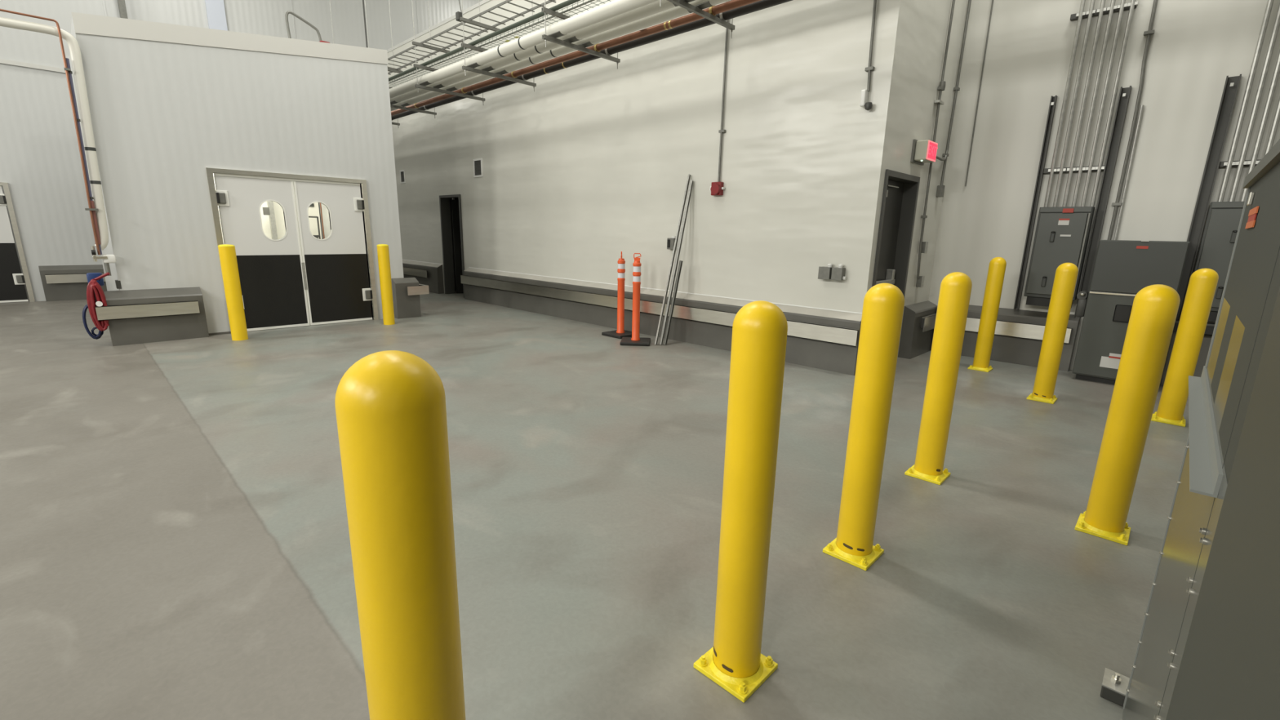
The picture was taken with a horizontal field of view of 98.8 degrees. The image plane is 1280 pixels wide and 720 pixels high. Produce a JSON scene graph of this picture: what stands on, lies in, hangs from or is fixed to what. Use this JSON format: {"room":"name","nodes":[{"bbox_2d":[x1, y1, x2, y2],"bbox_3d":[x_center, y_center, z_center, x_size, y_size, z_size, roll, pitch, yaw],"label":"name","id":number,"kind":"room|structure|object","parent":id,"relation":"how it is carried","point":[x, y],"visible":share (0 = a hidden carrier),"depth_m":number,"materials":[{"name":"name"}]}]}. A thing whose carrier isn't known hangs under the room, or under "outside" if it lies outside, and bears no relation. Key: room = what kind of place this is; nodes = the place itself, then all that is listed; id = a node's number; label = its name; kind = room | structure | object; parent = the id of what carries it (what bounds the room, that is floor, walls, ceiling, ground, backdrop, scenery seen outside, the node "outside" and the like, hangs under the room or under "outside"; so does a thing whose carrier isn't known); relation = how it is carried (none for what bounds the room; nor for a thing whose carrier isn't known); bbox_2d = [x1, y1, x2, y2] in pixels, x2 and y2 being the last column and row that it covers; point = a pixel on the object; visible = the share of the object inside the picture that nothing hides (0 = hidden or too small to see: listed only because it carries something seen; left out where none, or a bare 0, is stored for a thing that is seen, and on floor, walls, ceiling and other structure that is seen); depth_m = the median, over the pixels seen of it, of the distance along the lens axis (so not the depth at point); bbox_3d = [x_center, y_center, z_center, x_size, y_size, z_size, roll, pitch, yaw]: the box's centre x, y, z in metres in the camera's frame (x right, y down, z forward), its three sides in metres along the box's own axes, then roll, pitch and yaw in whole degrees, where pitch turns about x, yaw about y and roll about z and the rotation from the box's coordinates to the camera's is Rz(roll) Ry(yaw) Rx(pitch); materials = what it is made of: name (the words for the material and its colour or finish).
{"room":"processing plant","nodes":[
{"label":"processing plant","id":0,"kind":"room"},
{"bbox_2d":[86,272,104,285],"bbox_3d":[-6.601,-0.976,6.647,0.060,0.160,0.140,14,18,43],"label":"rack","id":1,"kind":"object","parent":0,"point":[90,276],"visible":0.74,"depth_m":6.62,"materials":[{"name":"blue plastic"}]},
{"bbox_2d":[82,274,103,339],"bbox_3d":[-6.629,-0.640,6.668,0.131,0.795,0.254,14,18,43],"label":"hose","id":2,"kind":"object","parent":1,"relation":"hanging from","point":[99,335],"visible":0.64,"depth_m":6.65,"materials":[{"name":"blue rubber"}]},
{"bbox_2d":[66,17,403,333],"bbox_3d":[-6.562,-2.825,8.992,3.860,4.132,3.520,14,18,43],"label":"wall","id":3,"kind":"structure","parent":0,"point":[162,113],"depth_m":7.17,"materials":[{"name":"metal"}]},
{"bbox_2d":[0,17,108,250],"bbox_3d":[-7.244,-2.311,5.478,0.097,2.408,2.643,14,18,43],"label":"insulated pipe","id":4,"kind":"object","parent":3,"relation":"attached to","point":[73,46],"visible":0.98,"depth_m":6.25,"materials":[{"name":"white"}]},
{"bbox_2d":[90,245,115,275],"bbox_3d":[-6.409,-1.184,6.568,0.129,0.352,0.200,14,18,43],"label":"valve","id":5,"kind":"object","parent":3,"relation":"attached to","point":[107,259],"visible":1,"depth_m":6.57,"materials":[{"name":"silver metal"}]},
{"bbox_2d":[0,8,100,254],"bbox_3d":[-7.233,-2.293,5.389,0.040,2.511,2.530,14,18,43],"label":"copper pipe","id":6,"kind":"object","parent":5,"relation":"on","point":[66,69],"visible":1,"depth_m":6.17,"materials":[{"name":"metal"}]},
{"bbox_2d":[65,57,102,254],"bbox_3d":[-6.400,-2.301,6.312,0.048,2.141,0.092,14,18,43],"label":"pipe","id":7,"kind":"object","parent":5,"relation":"on","point":[70,73],"visible":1,"depth_m":6.30,"materials":[{"name":"brown"}]},
{"bbox_2d":[86,272,110,331],"bbox_3d":[-6.490,-0.694,6.595,0.200,0.709,0.195,3,13,8],"label":"hose","id":8,"kind":"object","parent":5,"relation":"hanging from","point":[95,296],"visible":0.91,"depth_m":6.54,"materials":[{"name":"red rubber"}]},
{"bbox_2d":[71,12,388,64],"bbox_3d":[-5.117,-4.221,7.301,0.012,0.603,3.474,14,18,43],"label":"trim","id":9,"kind":"structure","parent":3,"relation":"attached to","point":[84,24],"depth_m":7.01,"materials":[{"name":"grey"}]},
{"bbox_2d":[205,167,378,331],"bbox_3d":[-5.025,-1.595,8.128,0.165,2.195,1.990,14,18,43],"label":"door","id":10,"kind":"structure","parent":3,"relation":"in","point":[300,244],"depth_m":8.06,"materials":[{"name":"silver metal"}]},
{"bbox_2d":[0,0,482,301],"bbox_3d":[-9.145,-5.753,11.466,0.200,8.600,21.000,14,18,43],"label":"wall","id":11,"kind":"structure","parent":0,"point":[41,163],"depth_m":10.21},
{"bbox_2d":[0,182,35,302],"bbox_3d":[-12.043,-1.970,9.271,0.165,2.115,2.140,14,18,43],"label":"door","id":12,"kind":"structure","parent":11,"relation":"in","point":[12,281],"depth_m":9.93,"materials":[{"name":"silver metal"}]},
{"bbox_2d":[0,58,65,73],"bbox_3d":[-11.541,-5.042,8.936,0.039,0.070,13.900,14,18,43],"label":"trim","id":13,"kind":"structure","parent":11,"relation":"attached to","point":[2,60],"depth_m":9.70,"materials":[{"name":"grey"}]},
{"bbox_2d":[204,0,227,31],"bbox_3d":[-8.740,-7.979,11.137,0.049,4.100,0.310,14,18,43],"label":"trim","id":14,"kind":"structure","parent":11,"relation":"attached to","point":[215,12],"depth_m":11.32,"materials":[{"name":"white"}]},
{"bbox_2d":[0,284,1188,719],"bbox_3d":[-2.330,0.204,5.938,27.700,0.200,21.400,14,18,43],"label":"floor","id":15,"kind":"structure","parent":0,"point":[175,540],"depth_m":2.77,"materials":[{"name":"concrete"}]},
{"bbox_2d":[38,264,106,301],"bbox_3d":[-8.976,-1.883,12.393,0.130,0.650,6.200,14,18,43],"label":"kerb","id":16,"kind":"object","parent":15,"relation":"on","point":[69,291],"visible":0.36,"depth_m":10.41,"materials":[{"name":"concrete"}]},
{"bbox_2d":[44,272,105,283],"bbox_3d":[-8.954,-1.948,12.264,0.073,0.165,5.950,14,18,43],"label":"rail","id":17,"kind":"object","parent":16,"relation":"attached to","point":[68,277],"visible":0.29,"depth_m":10.35,"materials":[{"name":"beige metal"}]},
{"bbox_2d":[103,287,208,346],"bbox_3d":[-6.173,-0.573,7.024,0.140,0.660,0.945,14,18,43],"label":"kerb","id":18,"kind":"object","parent":15,"relation":"on","point":[175,327],"visible":0.82,"depth_m":6.98,"materials":[{"name":"concrete"}]},
{"bbox_2d":[94,300,199,320],"bbox_3d":[-6.152,-0.627,6.884,0.065,0.170,0.965,14,18,43],"label":"rail","id":19,"kind":"object","parent":18,"relation":"attached to","point":[178,308],"visible":1,"depth_m":6.84,"materials":[{"name":"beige metal"}]},
{"bbox_2d":[217,244,248,340],"bbox_3d":[-5.288,-0.874,7.130,0.178,1.235,0.178,14,18,43],"label":"bollard","id":20,"kind":"object","parent":15,"relation":"on","point":[227,252],"visible":1,"depth_m":7.07,"materials":[{"name":"yellow paint"}]},
{"bbox_2d":[377,244,395,324],"bbox_3d":[-3.937,-1.166,8.498,0.166,1.235,0.166,14,18,43],"label":"bollard","id":21,"kind":"object","parent":15,"relation":"on","point":[383,252],"visible":1,"depth_m":8.44,"materials":[{"name":"yellow paint"}]},
{"bbox_2d":[334,350,466,719],"bbox_3d":[-0.417,0.622,1.026,0.214,1.305,0.214,14,18,43],"label":"bollard","id":22,"kind":"object","parent":15,"relation":"on","point":[390,405],"visible":1,"depth_m":0.89,"materials":[{"name":"metal"}]},
{"bbox_2d":[391,277,421,319],"bbox_3d":[-4.801,-1.258,10.073,2.540,0.660,0.395,14,18,43],"label":"kerb","id":23,"kind":"object","parent":15,"relation":"on","point":[405,306],"visible":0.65,"depth_m":9.19,"materials":[{"name":"concrete"}]},
{"bbox_2d":[407,284,429,295],"bbox_3d":[-4.583,-1.379,10.051,2.360,0.145,0.365,14,18,43],"label":"rail","id":24,"kind":"object","parent":23,"relation":"attached to","point":[421,289],"visible":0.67,"depth_m":9.26,"materials":[{"name":"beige metal"}]},
{"bbox_2d":[402,259,444,293],"bbox_3d":[-5.686,-2.136,13.700,2.980,0.681,0.140,14,18,43],"label":"kerb","id":25,"kind":"object","parent":15,"relation":"on","point":[434,282],"visible":0.59,"depth_m":12.91,"materials":[{"name":"grey concrete"}]},
{"bbox_2d":[403,266,428,278],"bbox_3d":[-5.827,-2.223,13.677,2.380,0.185,0.068,14,18,43],"label":"rail","id":26,"kind":"object","parent":25,"relation":"attached to","point":[407,271],"visible":0.59,"depth_m":13.24,"materials":[{"name":"silver metal"}]},
{"bbox_2d":[601,251,631,338],"bbox_3d":[-0.276,-0.958,7.969,0.400,1.221,0.400,14,18,43],"label":"delineator post","id":27,"kind":"object","parent":15,"relation":"on","point":[620,332],"visible":0.96,"depth_m":7.95,"materials":[{"name":"orange plastic"}]},
{"bbox_2d":[619,253,650,346],"bbox_3d":[-0.049,-0.829,7.442,0.400,1.221,0.400,2,13,3],"label":"delineator post","id":28,"kind":"object","parent":15,"relation":"on","point":[635,340],"visible":1,"depth_m":7.40,"materials":[{"name":"orange plastic"}]},
{"bbox_2d":[463,266,862,375],"bbox_3d":[-0.663,-0.918,8.950,8.620,0.681,0.140,14,18,43],"label":"kerb","id":29,"kind":"object","parent":15,"relation":"on","point":[841,358],"visible":0.71,"depth_m":7.77,"materials":[{"name":"grey concrete"}]},
{"bbox_2d":[460,275,858,346],"bbox_3d":[-0.729,-0.987,8.855,8.630,0.185,0.068,14,18,43],"label":"rail","id":30,"kind":"object","parent":29,"relation":"attached to","point":[820,332],"visible":0.91,"depth_m":7.78,"materials":[{"name":"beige metal"}]},
{"bbox_2d":[654,173,690,344],"bbox_3d":[0.440,-1.348,7.398,0.024,2.257,0.604,14,18,43],"label":"stud","id":31,"kind":"object","parent":15,"relation":"on","point":[689,175],"visible":1,"depth_m":7.39,"materials":[{"name":"metal"}]},
{"bbox_2d":[663,260,682,344],"bbox_3d":[0.449,-0.775,7.432,0.295,1.127,0.035,-11,18,-43],"label":"stud","id":32,"kind":"object","parent":15,"relation":"on","point":[680,264],"visible":1,"depth_m":7.42,"materials":[{"name":"metal"}]},
{"bbox_2d":[659,180,693,344],"bbox_3d":[0.490,-1.306,7.399,0.545,2.177,0.034,-12,18,-43],"label":"stud","id":33,"kind":"object","parent":15,"relation":"on","point":[691,185],"visible":1,"depth_m":7.39,"materials":[{"name":"metal"}]},
{"bbox_2d":[693,300,787,702],"bbox_3d":[0.353,0.457,1.798,0.214,1.305,0.214,14,18,43],"label":"bollard","id":34,"kind":"object","parent":15,"relation":"on","point":[735,662],"visible":1,"depth_m":1.73,"materials":[{"name":"metal"}]},
{"bbox_2d":[822,283,904,570],"bbox_3d":[1.051,0.302,2.522,0.214,1.305,0.214,14,18,43],"label":"bollard","id":35,"kind":"object","parent":15,"relation":"on","point":[883,304],"visible":1,"depth_m":2.46,"materials":[{"name":"metal"}]},
{"bbox_2d":[897,300,937,359],"bbox_3d":[3.685,-0.412,7.227,0.150,0.660,0.909,14,18,43],"label":"kerb","id":36,"kind":"object","parent":15,"relation":"on","point":[913,342],"visible":0.77,"depth_m":6.98,"materials":[{"name":"concrete"}]},
{"bbox_2d":[920,313,936,332],"bbox_3d":[3.755,-0.489,7.135,0.068,0.185,0.540,14,18,43],"label":"rail","id":37,"kind":"object","parent":36,"relation":"attached to","point":[927,323],"visible":0.81,"depth_m":7.03,"materials":[{"name":"silver metal"}]},
{"bbox_2d":[904,271,972,484],"bbox_3d":[1.881,0.111,3.414,0.214,1.305,0.214,14,18,43],"label":"bollard","id":38,"kind":"object","parent":15,"relation":"on","point":[955,290],"visible":1,"depth_m":3.36,"materials":[{"name":"metal"}]},
{"bbox_2d":[967,257,1006,372],"bbox_3d":[4.035,-0.527,6.333,0.214,1.305,0.214,14,18,43],"label":"bollard","id":39,"kind":"object","parent":15,"relation":"on","point":[997,267],"visible":1,"depth_m":6.28,"materials":[{"name":"metal"}]},
{"bbox_2d":[930,304,1079,371],"bbox_3d":[4.552,-0.322,6.932,1.500,0.655,0.140,14,18,43],"label":"kerb","id":40,"kind":"object","parent":15,"relation":"on","point":[1015,350],"visible":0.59,"depth_m":6.75,"materials":[{"name":"concrete"}]},
{"bbox_2d":[964,316,1071,343],"bbox_3d":[4.536,-0.392,6.787,1.270,0.185,0.068,14,18,43],"label":"rail","id":41,"kind":"object","parent":40,"relation":"attached to","point":[1005,328],"visible":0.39,"depth_m":6.69,"materials":[{"name":"silver metal"}]},
{"bbox_2d":[1026,262,1078,404],"bbox_3d":[3.900,-0.254,5.155,0.214,1.305,0.214,14,18,43],"label":"bollard","id":42,"kind":"object","parent":15,"relation":"on","point":[1066,274],"visible":1,"depth_m":5.10,"materials":[{"name":"metal"}]},
{"bbox_2d":[1100,667,1129,706],"bbox_3d":[1.615,1.100,1.859,0.071,0.078,0.104,14,18,43],"label":"anchor foot","id":43,"kind":"object","parent":15,"relation":"on","point":[1114,684],"visible":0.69,"depth_m":1.84,"materials":[{"name":"metal"}]},
{"bbox_2d":[1075,284,1180,545],"bbox_3d":[2.481,0.273,2.778,0.214,1.305,0.214,14,18,43],"label":"bollard","id":44,"kind":"object","parent":15,"relation":"on","point":[1154,309],"visible":1,"depth_m":2.73,"materials":[{"name":"metal"}]},
{"bbox_2d":[1071,240,1190,384],"bbox_3d":[5.241,-0.509,5.888,0.685,1.522,0.565,14,18,43],"label":"cabinet","id":45,"kind":"object","parent":15,"relation":"on","point":[1122,268],"visible":0.71,"depth_m":5.75,"materials":[{"name":"metal"}]},
{"bbox_2d":[1075,290,1088,317],"bbox_3d":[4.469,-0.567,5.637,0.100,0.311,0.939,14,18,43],"label":"switch","id":46,"kind":"object","parent":45,"relation":"attached to","point":[1082,295],"visible":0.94,"depth_m":5.63,"materials":[{"name":"grey"}]},
{"bbox_2d":[1151,268,1218,426],"bbox_3d":[4.580,-0.108,4.593,0.214,1.305,0.214,14,18,43],"label":"bollard","id":47,"kind":"object","parent":15,"relation":"on","point":[1202,283],"visible":1,"depth_m":4.54,"materials":[{"name":"metal"}]},
{"bbox_2d":[1160,331,1212,386],"bbox_3d":[7.071,0.283,4.549,3.940,0.665,0.140,14,18,43],"label":"electrical cabinet","id":48,"kind":"object","parent":15,"relation":"on","point":[1203,353],"visible":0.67,"depth_m":5.68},
{"bbox_2d":[1122,139,1279,719],"bbox_3d":[1.190,0.559,0.632,0.900,1.673,2.060,14,18,43],"label":"tall cabinet","id":49,"kind":"object","parent":15,"relation":"on","point":[1208,647],"visible":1,"depth_m":0.79,"materials":[{"name":"metal"}]},
{"bbox_2d":[386,0,879,311],"bbox_3d":[-2.076,-3.672,10.015,12.600,5.500,0.200,14,18,43],"label":"wall","id":50,"kind":"structure","parent":0,"point":[586,167],"depth_m":7.61,"materials":[{"name":"paint"}]},
{"bbox_2d":[386,0,491,53],"bbox_3d":[0.384,-6.859,11.652,12.800,0.060,6.902,14,18,43],"label":"trim","id":51,"kind":"structure","parent":50,"relation":"attached to","point":[483,2],"depth_m":11.25,"materials":[{"name":"grey"}]},
{"bbox_2d":[439,194,464,297],"bbox_3d":[-3.816,-2.598,12.530,0.920,2.190,1.030,14,18,43],"label":"door","id":52,"kind":"structure","parent":50,"relation":"in","point":[444,200],"depth_m":12.52,"materials":[{"name":"grey paint"}]},
{"bbox_2d":[472,158,483,177],"bbox_3d":[-3.246,-3.848,10.987,0.330,0.350,0.020,14,18,43],"label":"air vent","id":53,"kind":"object","parent":50,"relation":"in","point":[477,163],"visible":1,"depth_m":10.98,"materials":[{"name":"white plastic"}]},
{"bbox_2d":[709,182,724,195],"bbox_3d":[0.993,-2.201,7.047,0.180,0.165,0.110,14,18,43],"label":"fire alarm","id":54,"kind":"object","parent":50,"relation":"attached to","point":[717,188],"visible":1,"depth_m":7.01,"materials":[{"name":"red paint"}]},
{"bbox_2d":[717,0,731,182],"bbox_3d":[1.060,-3.866,6.672,0.085,3.270,0.046,14,18,43],"label":"conduit","id":55,"kind":"object","parent":50,"relation":"attached to","point":[721,131],"visible":0.75,"depth_m":6.83,"materials":[{"name":"metal"}]},
{"bbox_2d":[817,262,833,279],"bbox_3d":[2.106,-1.006,6.203,0.140,0.182,0.093,14,18,43],"label":"outlet box","id":56,"kind":"object","parent":50,"relation":"attached to","point":[824,273],"visible":0.94,"depth_m":6.17,"materials":[{"name":"metal"}]},
{"bbox_2d":[831,263,846,280],"bbox_3d":[2.220,-0.979,6.096,0.143,0.182,0.093,14,18,43],"label":"outlet box","id":57,"kind":"object","parent":50,"relation":"attached to","point":[837,273],"visible":1,"depth_m":6.07,"materials":[{"name":"metal"}]},
{"bbox_2d":[864,0,876,91],"bbox_3d":[2.351,-3.954,5.365,0.108,2.451,0.046,14,18,43],"label":"conduit","id":58,"kind":"object","parent":50,"relation":"attached to","point":[869,68],"visible":1,"depth_m":5.54,"materials":[{"name":"metal"}]},
{"bbox_2d":[846,0,968,357],"bbox_3d":[3.181,-2.707,6.364,0.200,5.500,2.140,14,18,43],"label":"wall","id":59,"kind":"structure","parent":0,"point":[911,36],"depth_m":5.95,"materials":[{"name":"paint"}]},
{"bbox_2d":[871,168,919,297],"bbox_3d":[2.846,-1.028,6.426,0.220,2.190,1.006,14,18,43],"label":"door","id":60,"kind":"structure","parent":59,"relation":"in","point":[900,190],"depth_m":6.52,"materials":[{"name":"grey paint"}]},
{"bbox_2d":[910,139,937,165],"bbox_3d":[3.259,-2.373,6.264,0.162,0.240,0.390,14,18,43],"label":"exit sign","id":61,"kind":"object","parent":59,"relation":"attached to","point":[923,152],"visible":1,"depth_m":6.17,"materials":[{"name":"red plastic"}]},
{"bbox_2d":[916,0,955,278],"bbox_3d":[3.537,-3.177,6.432,0.046,4.403,0.134,14,18,43],"label":"conduit","id":62,"kind":"object","parent":59,"relation":"attached to","point":[924,216],"visible":0.96,"depth_m":6.51,"materials":[{"name":"metal"}]},
{"bbox_2d":[940,0,971,185],"bbox_3d":[3.923,-3.817,6.676,0.050,3.252,0.186,14,18,43],"label":"conduit","id":63,"kind":"object","parent":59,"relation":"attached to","point":[956,88],"visible":1,"depth_m":6.77,"materials":[{"name":"metal"}]},
{"bbox_2d":[928,0,1279,382],"bbox_3d":[7.750,-3.488,3.311,10.600,8.600,0.200,14,18,43],"label":"wall","id":64,"kind":"structure","parent":0,"point":[1194,45],"depth_m":6.11,"materials":[{"name":"paint"}]},
{"bbox_2d":[964,0,993,186],"bbox_3d":[4.189,-3.802,6.636,0.020,3.250,0.016,14,18,43],"label":"conduit","id":65,"kind":"object","parent":64,"relation":"attached to","point":[992,0],"visible":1,"depth_m":6.75,"materials":[{"name":"metal"}]},
{"bbox_2d":[1013,95,1057,309],"bbox_3d":[4.695,-1.819,6.526,0.050,2.440,0.063,14,18,43],"label":"channel","id":66,"kind":"object","parent":64,"relation":"attached to","point":[1053,99],"visible":1,"depth_m":6.50,"materials":[{"name":"grey"}]},
{"bbox_2d":[1043,165,1104,173],"bbox_3d":[4.924,-2.161,6.230,0.555,0.056,0.054,14,18,43],"label":"crossbar","id":67,"kind":"object","parent":64,"relation":"attached to","point":[1046,170],"visible":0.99,"depth_m":6.25,"materials":[{"name":"grey"}]},
{"bbox_2d":[1044,0,1085,207],"bbox_3d":[4.799,-3.741,5.970,0.080,4.040,0.065,14,18,43],"label":"conduit","id":68,"kind":"object","parent":67,"relation":"attached to","point":[1081,14],"visible":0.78,"depth_m":6.14,"materials":[{"name":"metal"}]},
{"bbox_2d":[1053,0,1096,207],"bbox_3d":[4.860,-3.726,5.912,0.080,4.040,0.065,14,18,43],"label":"conduit","id":69,"kind":"object","parent":67,"relation":"attached to","point":[1091,11],"visible":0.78,"depth_m":6.09,"materials":[{"name":"metal"}]},
{"bbox_2d":[1089,0,1138,206],"bbox_3d":[5.103,-3.667,5.682,0.080,4.040,0.065,14,18,43],"label":"conduit","id":70,"kind":"object","parent":67,"relation":"attached to","point":[1133,2],"visible":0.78,"depth_m":5.87,"materials":[{"name":"metal"}]},
{"bbox_2d":[1074,85,1131,315],"bbox_3d":[5.135,-1.709,6.096,0.085,2.440,0.083,14,18,43],"label":"channel","id":71,"kind":"object","parent":64,"relation":"attached to","point":[1124,94],"visible":0.8,"depth_m":6.05,"materials":[{"name":"grey"}]},
{"bbox_2d":[1023,206,1094,307],"bbox_3d":[4.811,-1.180,6.329,0.490,1.130,0.205,14,18,43],"label":"electrical panel","id":72,"kind":"object","parent":71,"relation":"attached to","point":[1062,234],"visible":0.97,"depth_m":6.27,"materials":[{"name":"grey paint"}]},
{"bbox_2d":[1062,0,1106,206],"bbox_3d":[4.924,-3.711,5.851,0.080,4.040,0.065,14,18,43],"label":"conduit","id":73,"kind":"object","parent":72,"relation":"attached to","point":[1102,9],"visible":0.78,"depth_m":6.03,"materials":[{"name":"metal"}]},
{"bbox_2d":[1071,0,1117,206],"bbox_3d":[4.985,-3.696,5.794,0.080,4.040,0.065,14,18,43],"label":"conduit","id":74,"kind":"object","parent":72,"relation":"attached to","point":[1113,6],"visible":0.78,"depth_m":5.98,"materials":[{"name":"metal"}]},
{"bbox_2d":[1080,0,1127,206],"bbox_3d":[5.044,-3.682,5.738,0.080,4.040,0.065,14,18,43],"label":"conduit","id":75,"kind":"object","parent":72,"relation":"on","point":[1122,5],"visible":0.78,"depth_m":5.92,"materials":[{"name":"metal"}]},
{"bbox_2d":[1113,105,1144,239],"bbox_3d":[5.269,-1.969,5.924,0.037,1.450,0.028,14,18,43],"label":"conduit","id":76,"kind":"object","parent":64,"relation":"attached to","point":[1141,109],"visible":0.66,"depth_m":5.90,"materials":[{"name":"metal"}]},
{"bbox_2d":[1107,0,1157,239],"bbox_3d":[5.255,-3.439,5.620,0.110,4.450,0.050,14,18,43],"label":"conduit","id":77,"kind":"object","parent":64,"relation":"attached to","point":[1149,32],"visible":0.91,"depth_m":5.80,"materials":[{"name":"metal"}]},
{"bbox_2d":[1175,74,1241,319],"bbox_3d":[5.702,-1.562,5.562,0.100,2.420,0.083,14,18,43],"label":"channel","id":78,"kind":"object","parent":64,"relation":"attached to","point":[1229,92],"visible":0.78,"depth_m":5.51,"materials":[{"name":"grey"}]},
{"bbox_2d":[1193,201,1244,321],"bbox_3d":[5.846,-0.944,5.348,0.600,1.160,0.205,14,18,43],"label":"electrical panel","id":79,"kind":"object","parent":78,"relation":"attached to","point":[1223,220],"visible":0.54,"depth_m":5.38,"materials":[{"name":"grey paint"}]},
{"bbox_2d":[1218,159,1261,168],"bbox_3d":[5.936,-1.896,5.277,0.505,0.056,0.054,14,18,43],"label":"crossbar","id":80,"kind":"object","parent":64,"relation":"attached to","point":[1221,163],"visible":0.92,"depth_m":5.38,"materials":[{"name":"grey"}]},
{"bbox_2d":[1228,1,1279,201],"bbox_3d":[5.871,-3.496,4.953,0.080,4.010,0.069,14,18,43],"label":"conduit","id":81,"kind":"object","parent":80,"relation":"attached to","point":[1242,162],"visible":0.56,"depth_m":5.19,"materials":[{"name":"metal"}]},
{"bbox_2d":[1240,48,1279,201],"bbox_3d":[5.927,-3.482,4.900,0.080,4.010,0.069,14,18,43],"label":"conduit","id":82,"kind":"object","parent":80,"relation":"attached to","point":[1253,162],"visible":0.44,"depth_m":5.17,"materials":[{"name":"metal"}]},
{"bbox_2d":[1263,96,1279,156],"bbox_3d":[5.983,-3.469,4.847,0.080,4.010,0.069,14,18,43],"label":"conduit","id":83,"kind":"object","parent":80,"relation":"attached to","point":[1277,116],"visible":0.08,"depth_m":5.13,"materials":[{"name":"metal"}]},
{"bbox_2d":[1217,0,1274,201],"bbox_3d":[5.815,-3.509,5.005,0.080,4.010,0.069,14,18,43],"label":"conduit","id":84,"kind":"object","parent":64,"relation":"attached to","point":[1230,162],"visible":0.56,"depth_m":5.22,"materials":[{"name":"metal"}]},
{"bbox_3d":[-2.149,-8.362,3.933,27.700,0.200,21.400,14,18,43],"label":"ceiling","id":85,"kind":"structure","parent":0,"visible":0},
{"bbox_2d":[364,0,436,116],"bbox_3d":[-4.586,-7.270,10.281,0.042,4.920,1.280,14,18,43],"label":"hanger","id":86,"kind":"object","parent":85,"relation":"hanging from","point":[434,113],"visible":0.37,"depth_m":10.79,"materials":[{"name":"metal"}]},
{"bbox_2d":[411,0,484,105],"bbox_3d":[-3.227,-6.940,8.995,0.042,4.920,1.280,14,18,43],"label":"hanger","id":87,"kind":"object","parent":85,"relation":"hanging from","point":[415,42],"visible":0.84,"depth_m":9.22,"materials":[{"name":"metal"}]},
{"bbox_2d":[459,0,536,91],"bbox_3d":[-2.096,-6.666,7.926,0.042,4.920,1.280,14,18,43],"label":"hanger","id":88,"kind":"object","parent":85,"relation":"hanging from","point":[462,19],"visible":0.84,"depth_m":8.15,"materials":[{"name":"metal"}]},
{"bbox_2d":[388,0,610,87],"bbox_3d":[-2.103,-4.680,8.214,14.250,0.068,0.564,14,18,43],"label":"basket tray","id":89,"kind":"object","parent":88,"relation":"on","point":[583,0],"visible":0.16,"depth_m":7.77,"materials":[{"name":"grey metal"}]},
{"bbox_2d":[388,0,595,83],"bbox_3d":[-2.274,-4.640,8.043,14.250,0.035,0.050,14,18,43],"label":"cable","id":90,"kind":"object","parent":89,"relation":"in","point":[591,0],"visible":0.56,"depth_m":7.60,"materials":[{"name":"metal"}]},
{"bbox_2d":[541,0,620,69],"bbox_3d":[-0.686,-6.324,6.593,0.042,4.920,1.280,14,18,43],"label":"hanger","id":91,"kind":"object","parent":85,"relation":"hanging from","point":[545,11],"visible":0.84,"depth_m":6.88,"materials":[{"name":"metal"}]},
{"bbox_2d":[659,0,734,38],"bbox_3d":[0.673,-5.995,5.307,0.042,4.920,1.280,14,18,43],"label":"hanger","id":92,"kind":"object","parent":85,"relation":"hanging from","point":[681,3],"visible":1,"depth_m":5.89,"materials":[{"name":"metal"}]},
{"bbox_2d":[391,0,761,115],"bbox_3d":[-1.903,-4.487,8.548,14.350,0.132,0.098,14,18,43],"label":"pipe","id":93,"kind":"object","parent":92,"relation":"on","point":[733,4],"visible":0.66,"depth_m":7.15,"materials":[{"name":"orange metal"}]},
{"bbox_2d":[391,0,792,120],"bbox_3d":[-1.760,-4.527,8.690,14.350,0.152,0.118,14,18,43],"label":"pipe","id":94,"kind":"object","parent":92,"relation":"on","point":[763,4],"visible":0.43,"depth_m":7.17,"materials":[{"name":"black"}]},
{"bbox_3d":[-6.446,-4.637,8.605,3.800,0.423,3.360,14,18,43],"label":"ceiling","id":95,"kind":"structure","parent":0,"visible":0},
{"bbox_2d":[284,10,321,40],"bbox_3d":[-4.870,-4.767,7.963,0.036,0.454,0.464,14,18,43],"label":"conduit","id":96,"kind":"object","parent":95,"relation":"on","point":[287,12],"visible":0.8,"depth_m":7.84,"materials":[{"name":"metal"}]},
{"bbox_3d":[2.068,-5.656,3.988,0.042,4.920,1.280,14,18,43],"label":"hanger","id":97,"kind":"object","parent":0,"visible":0},
{"bbox_2d":[387,0,555,75],"bbox_3d":[-2.210,-4.963,8.028,14.250,0.028,0.445,14,18,43],"label":"tray","id":98,"kind":"object","parent":97,"relation":"on","point":[542,5],"visible":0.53,"depth_m":8.47,"materials":[{"name":"metal"}]},
{"bbox_2d":[388,0,581,81],"bbox_3d":[-2.355,-4.623,7.962,14.250,0.054,0.072,14,18,43],"label":"cable bundle","id":99,"kind":"object","parent":97,"relation":"on","point":[567,2],"visible":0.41,"depth_m":7.64,"materials":[{"name":"grey"}]},
{"bbox_2d":[389,0,658,98],"bbox_3d":[-2.385,-4.402,8.061,14.350,0.158,0.154,14,18,43],"label":"pipe","id":100,"kind":"object","parent":97,"relation":"on","point":[613,8],"visible":0.73,"depth_m":7.07,"materials":[{"name":"white"}]},
{"bbox_2d":[390,0,695,104],"bbox_3d":[-2.217,-4.438,8.229,14.350,0.158,0.154,14,18,43],"label":"pipe","id":101,"kind":"object","parent":97,"relation":"on","point":[651,9],"visible":0.61,"depth_m":7.14,"materials":[{"name":"white"}]},
{"bbox_2d":[391,0,729,111],"bbox_3d":[-2.050,-4.473,8.397,14.350,0.158,0.154,14,18,43],"label":"pipe","id":102,"kind":"object","parent":97,"relation":"on","point":[677,11],"visible":0.62,"depth_m":7.10,"materials":[{"name":"white"}]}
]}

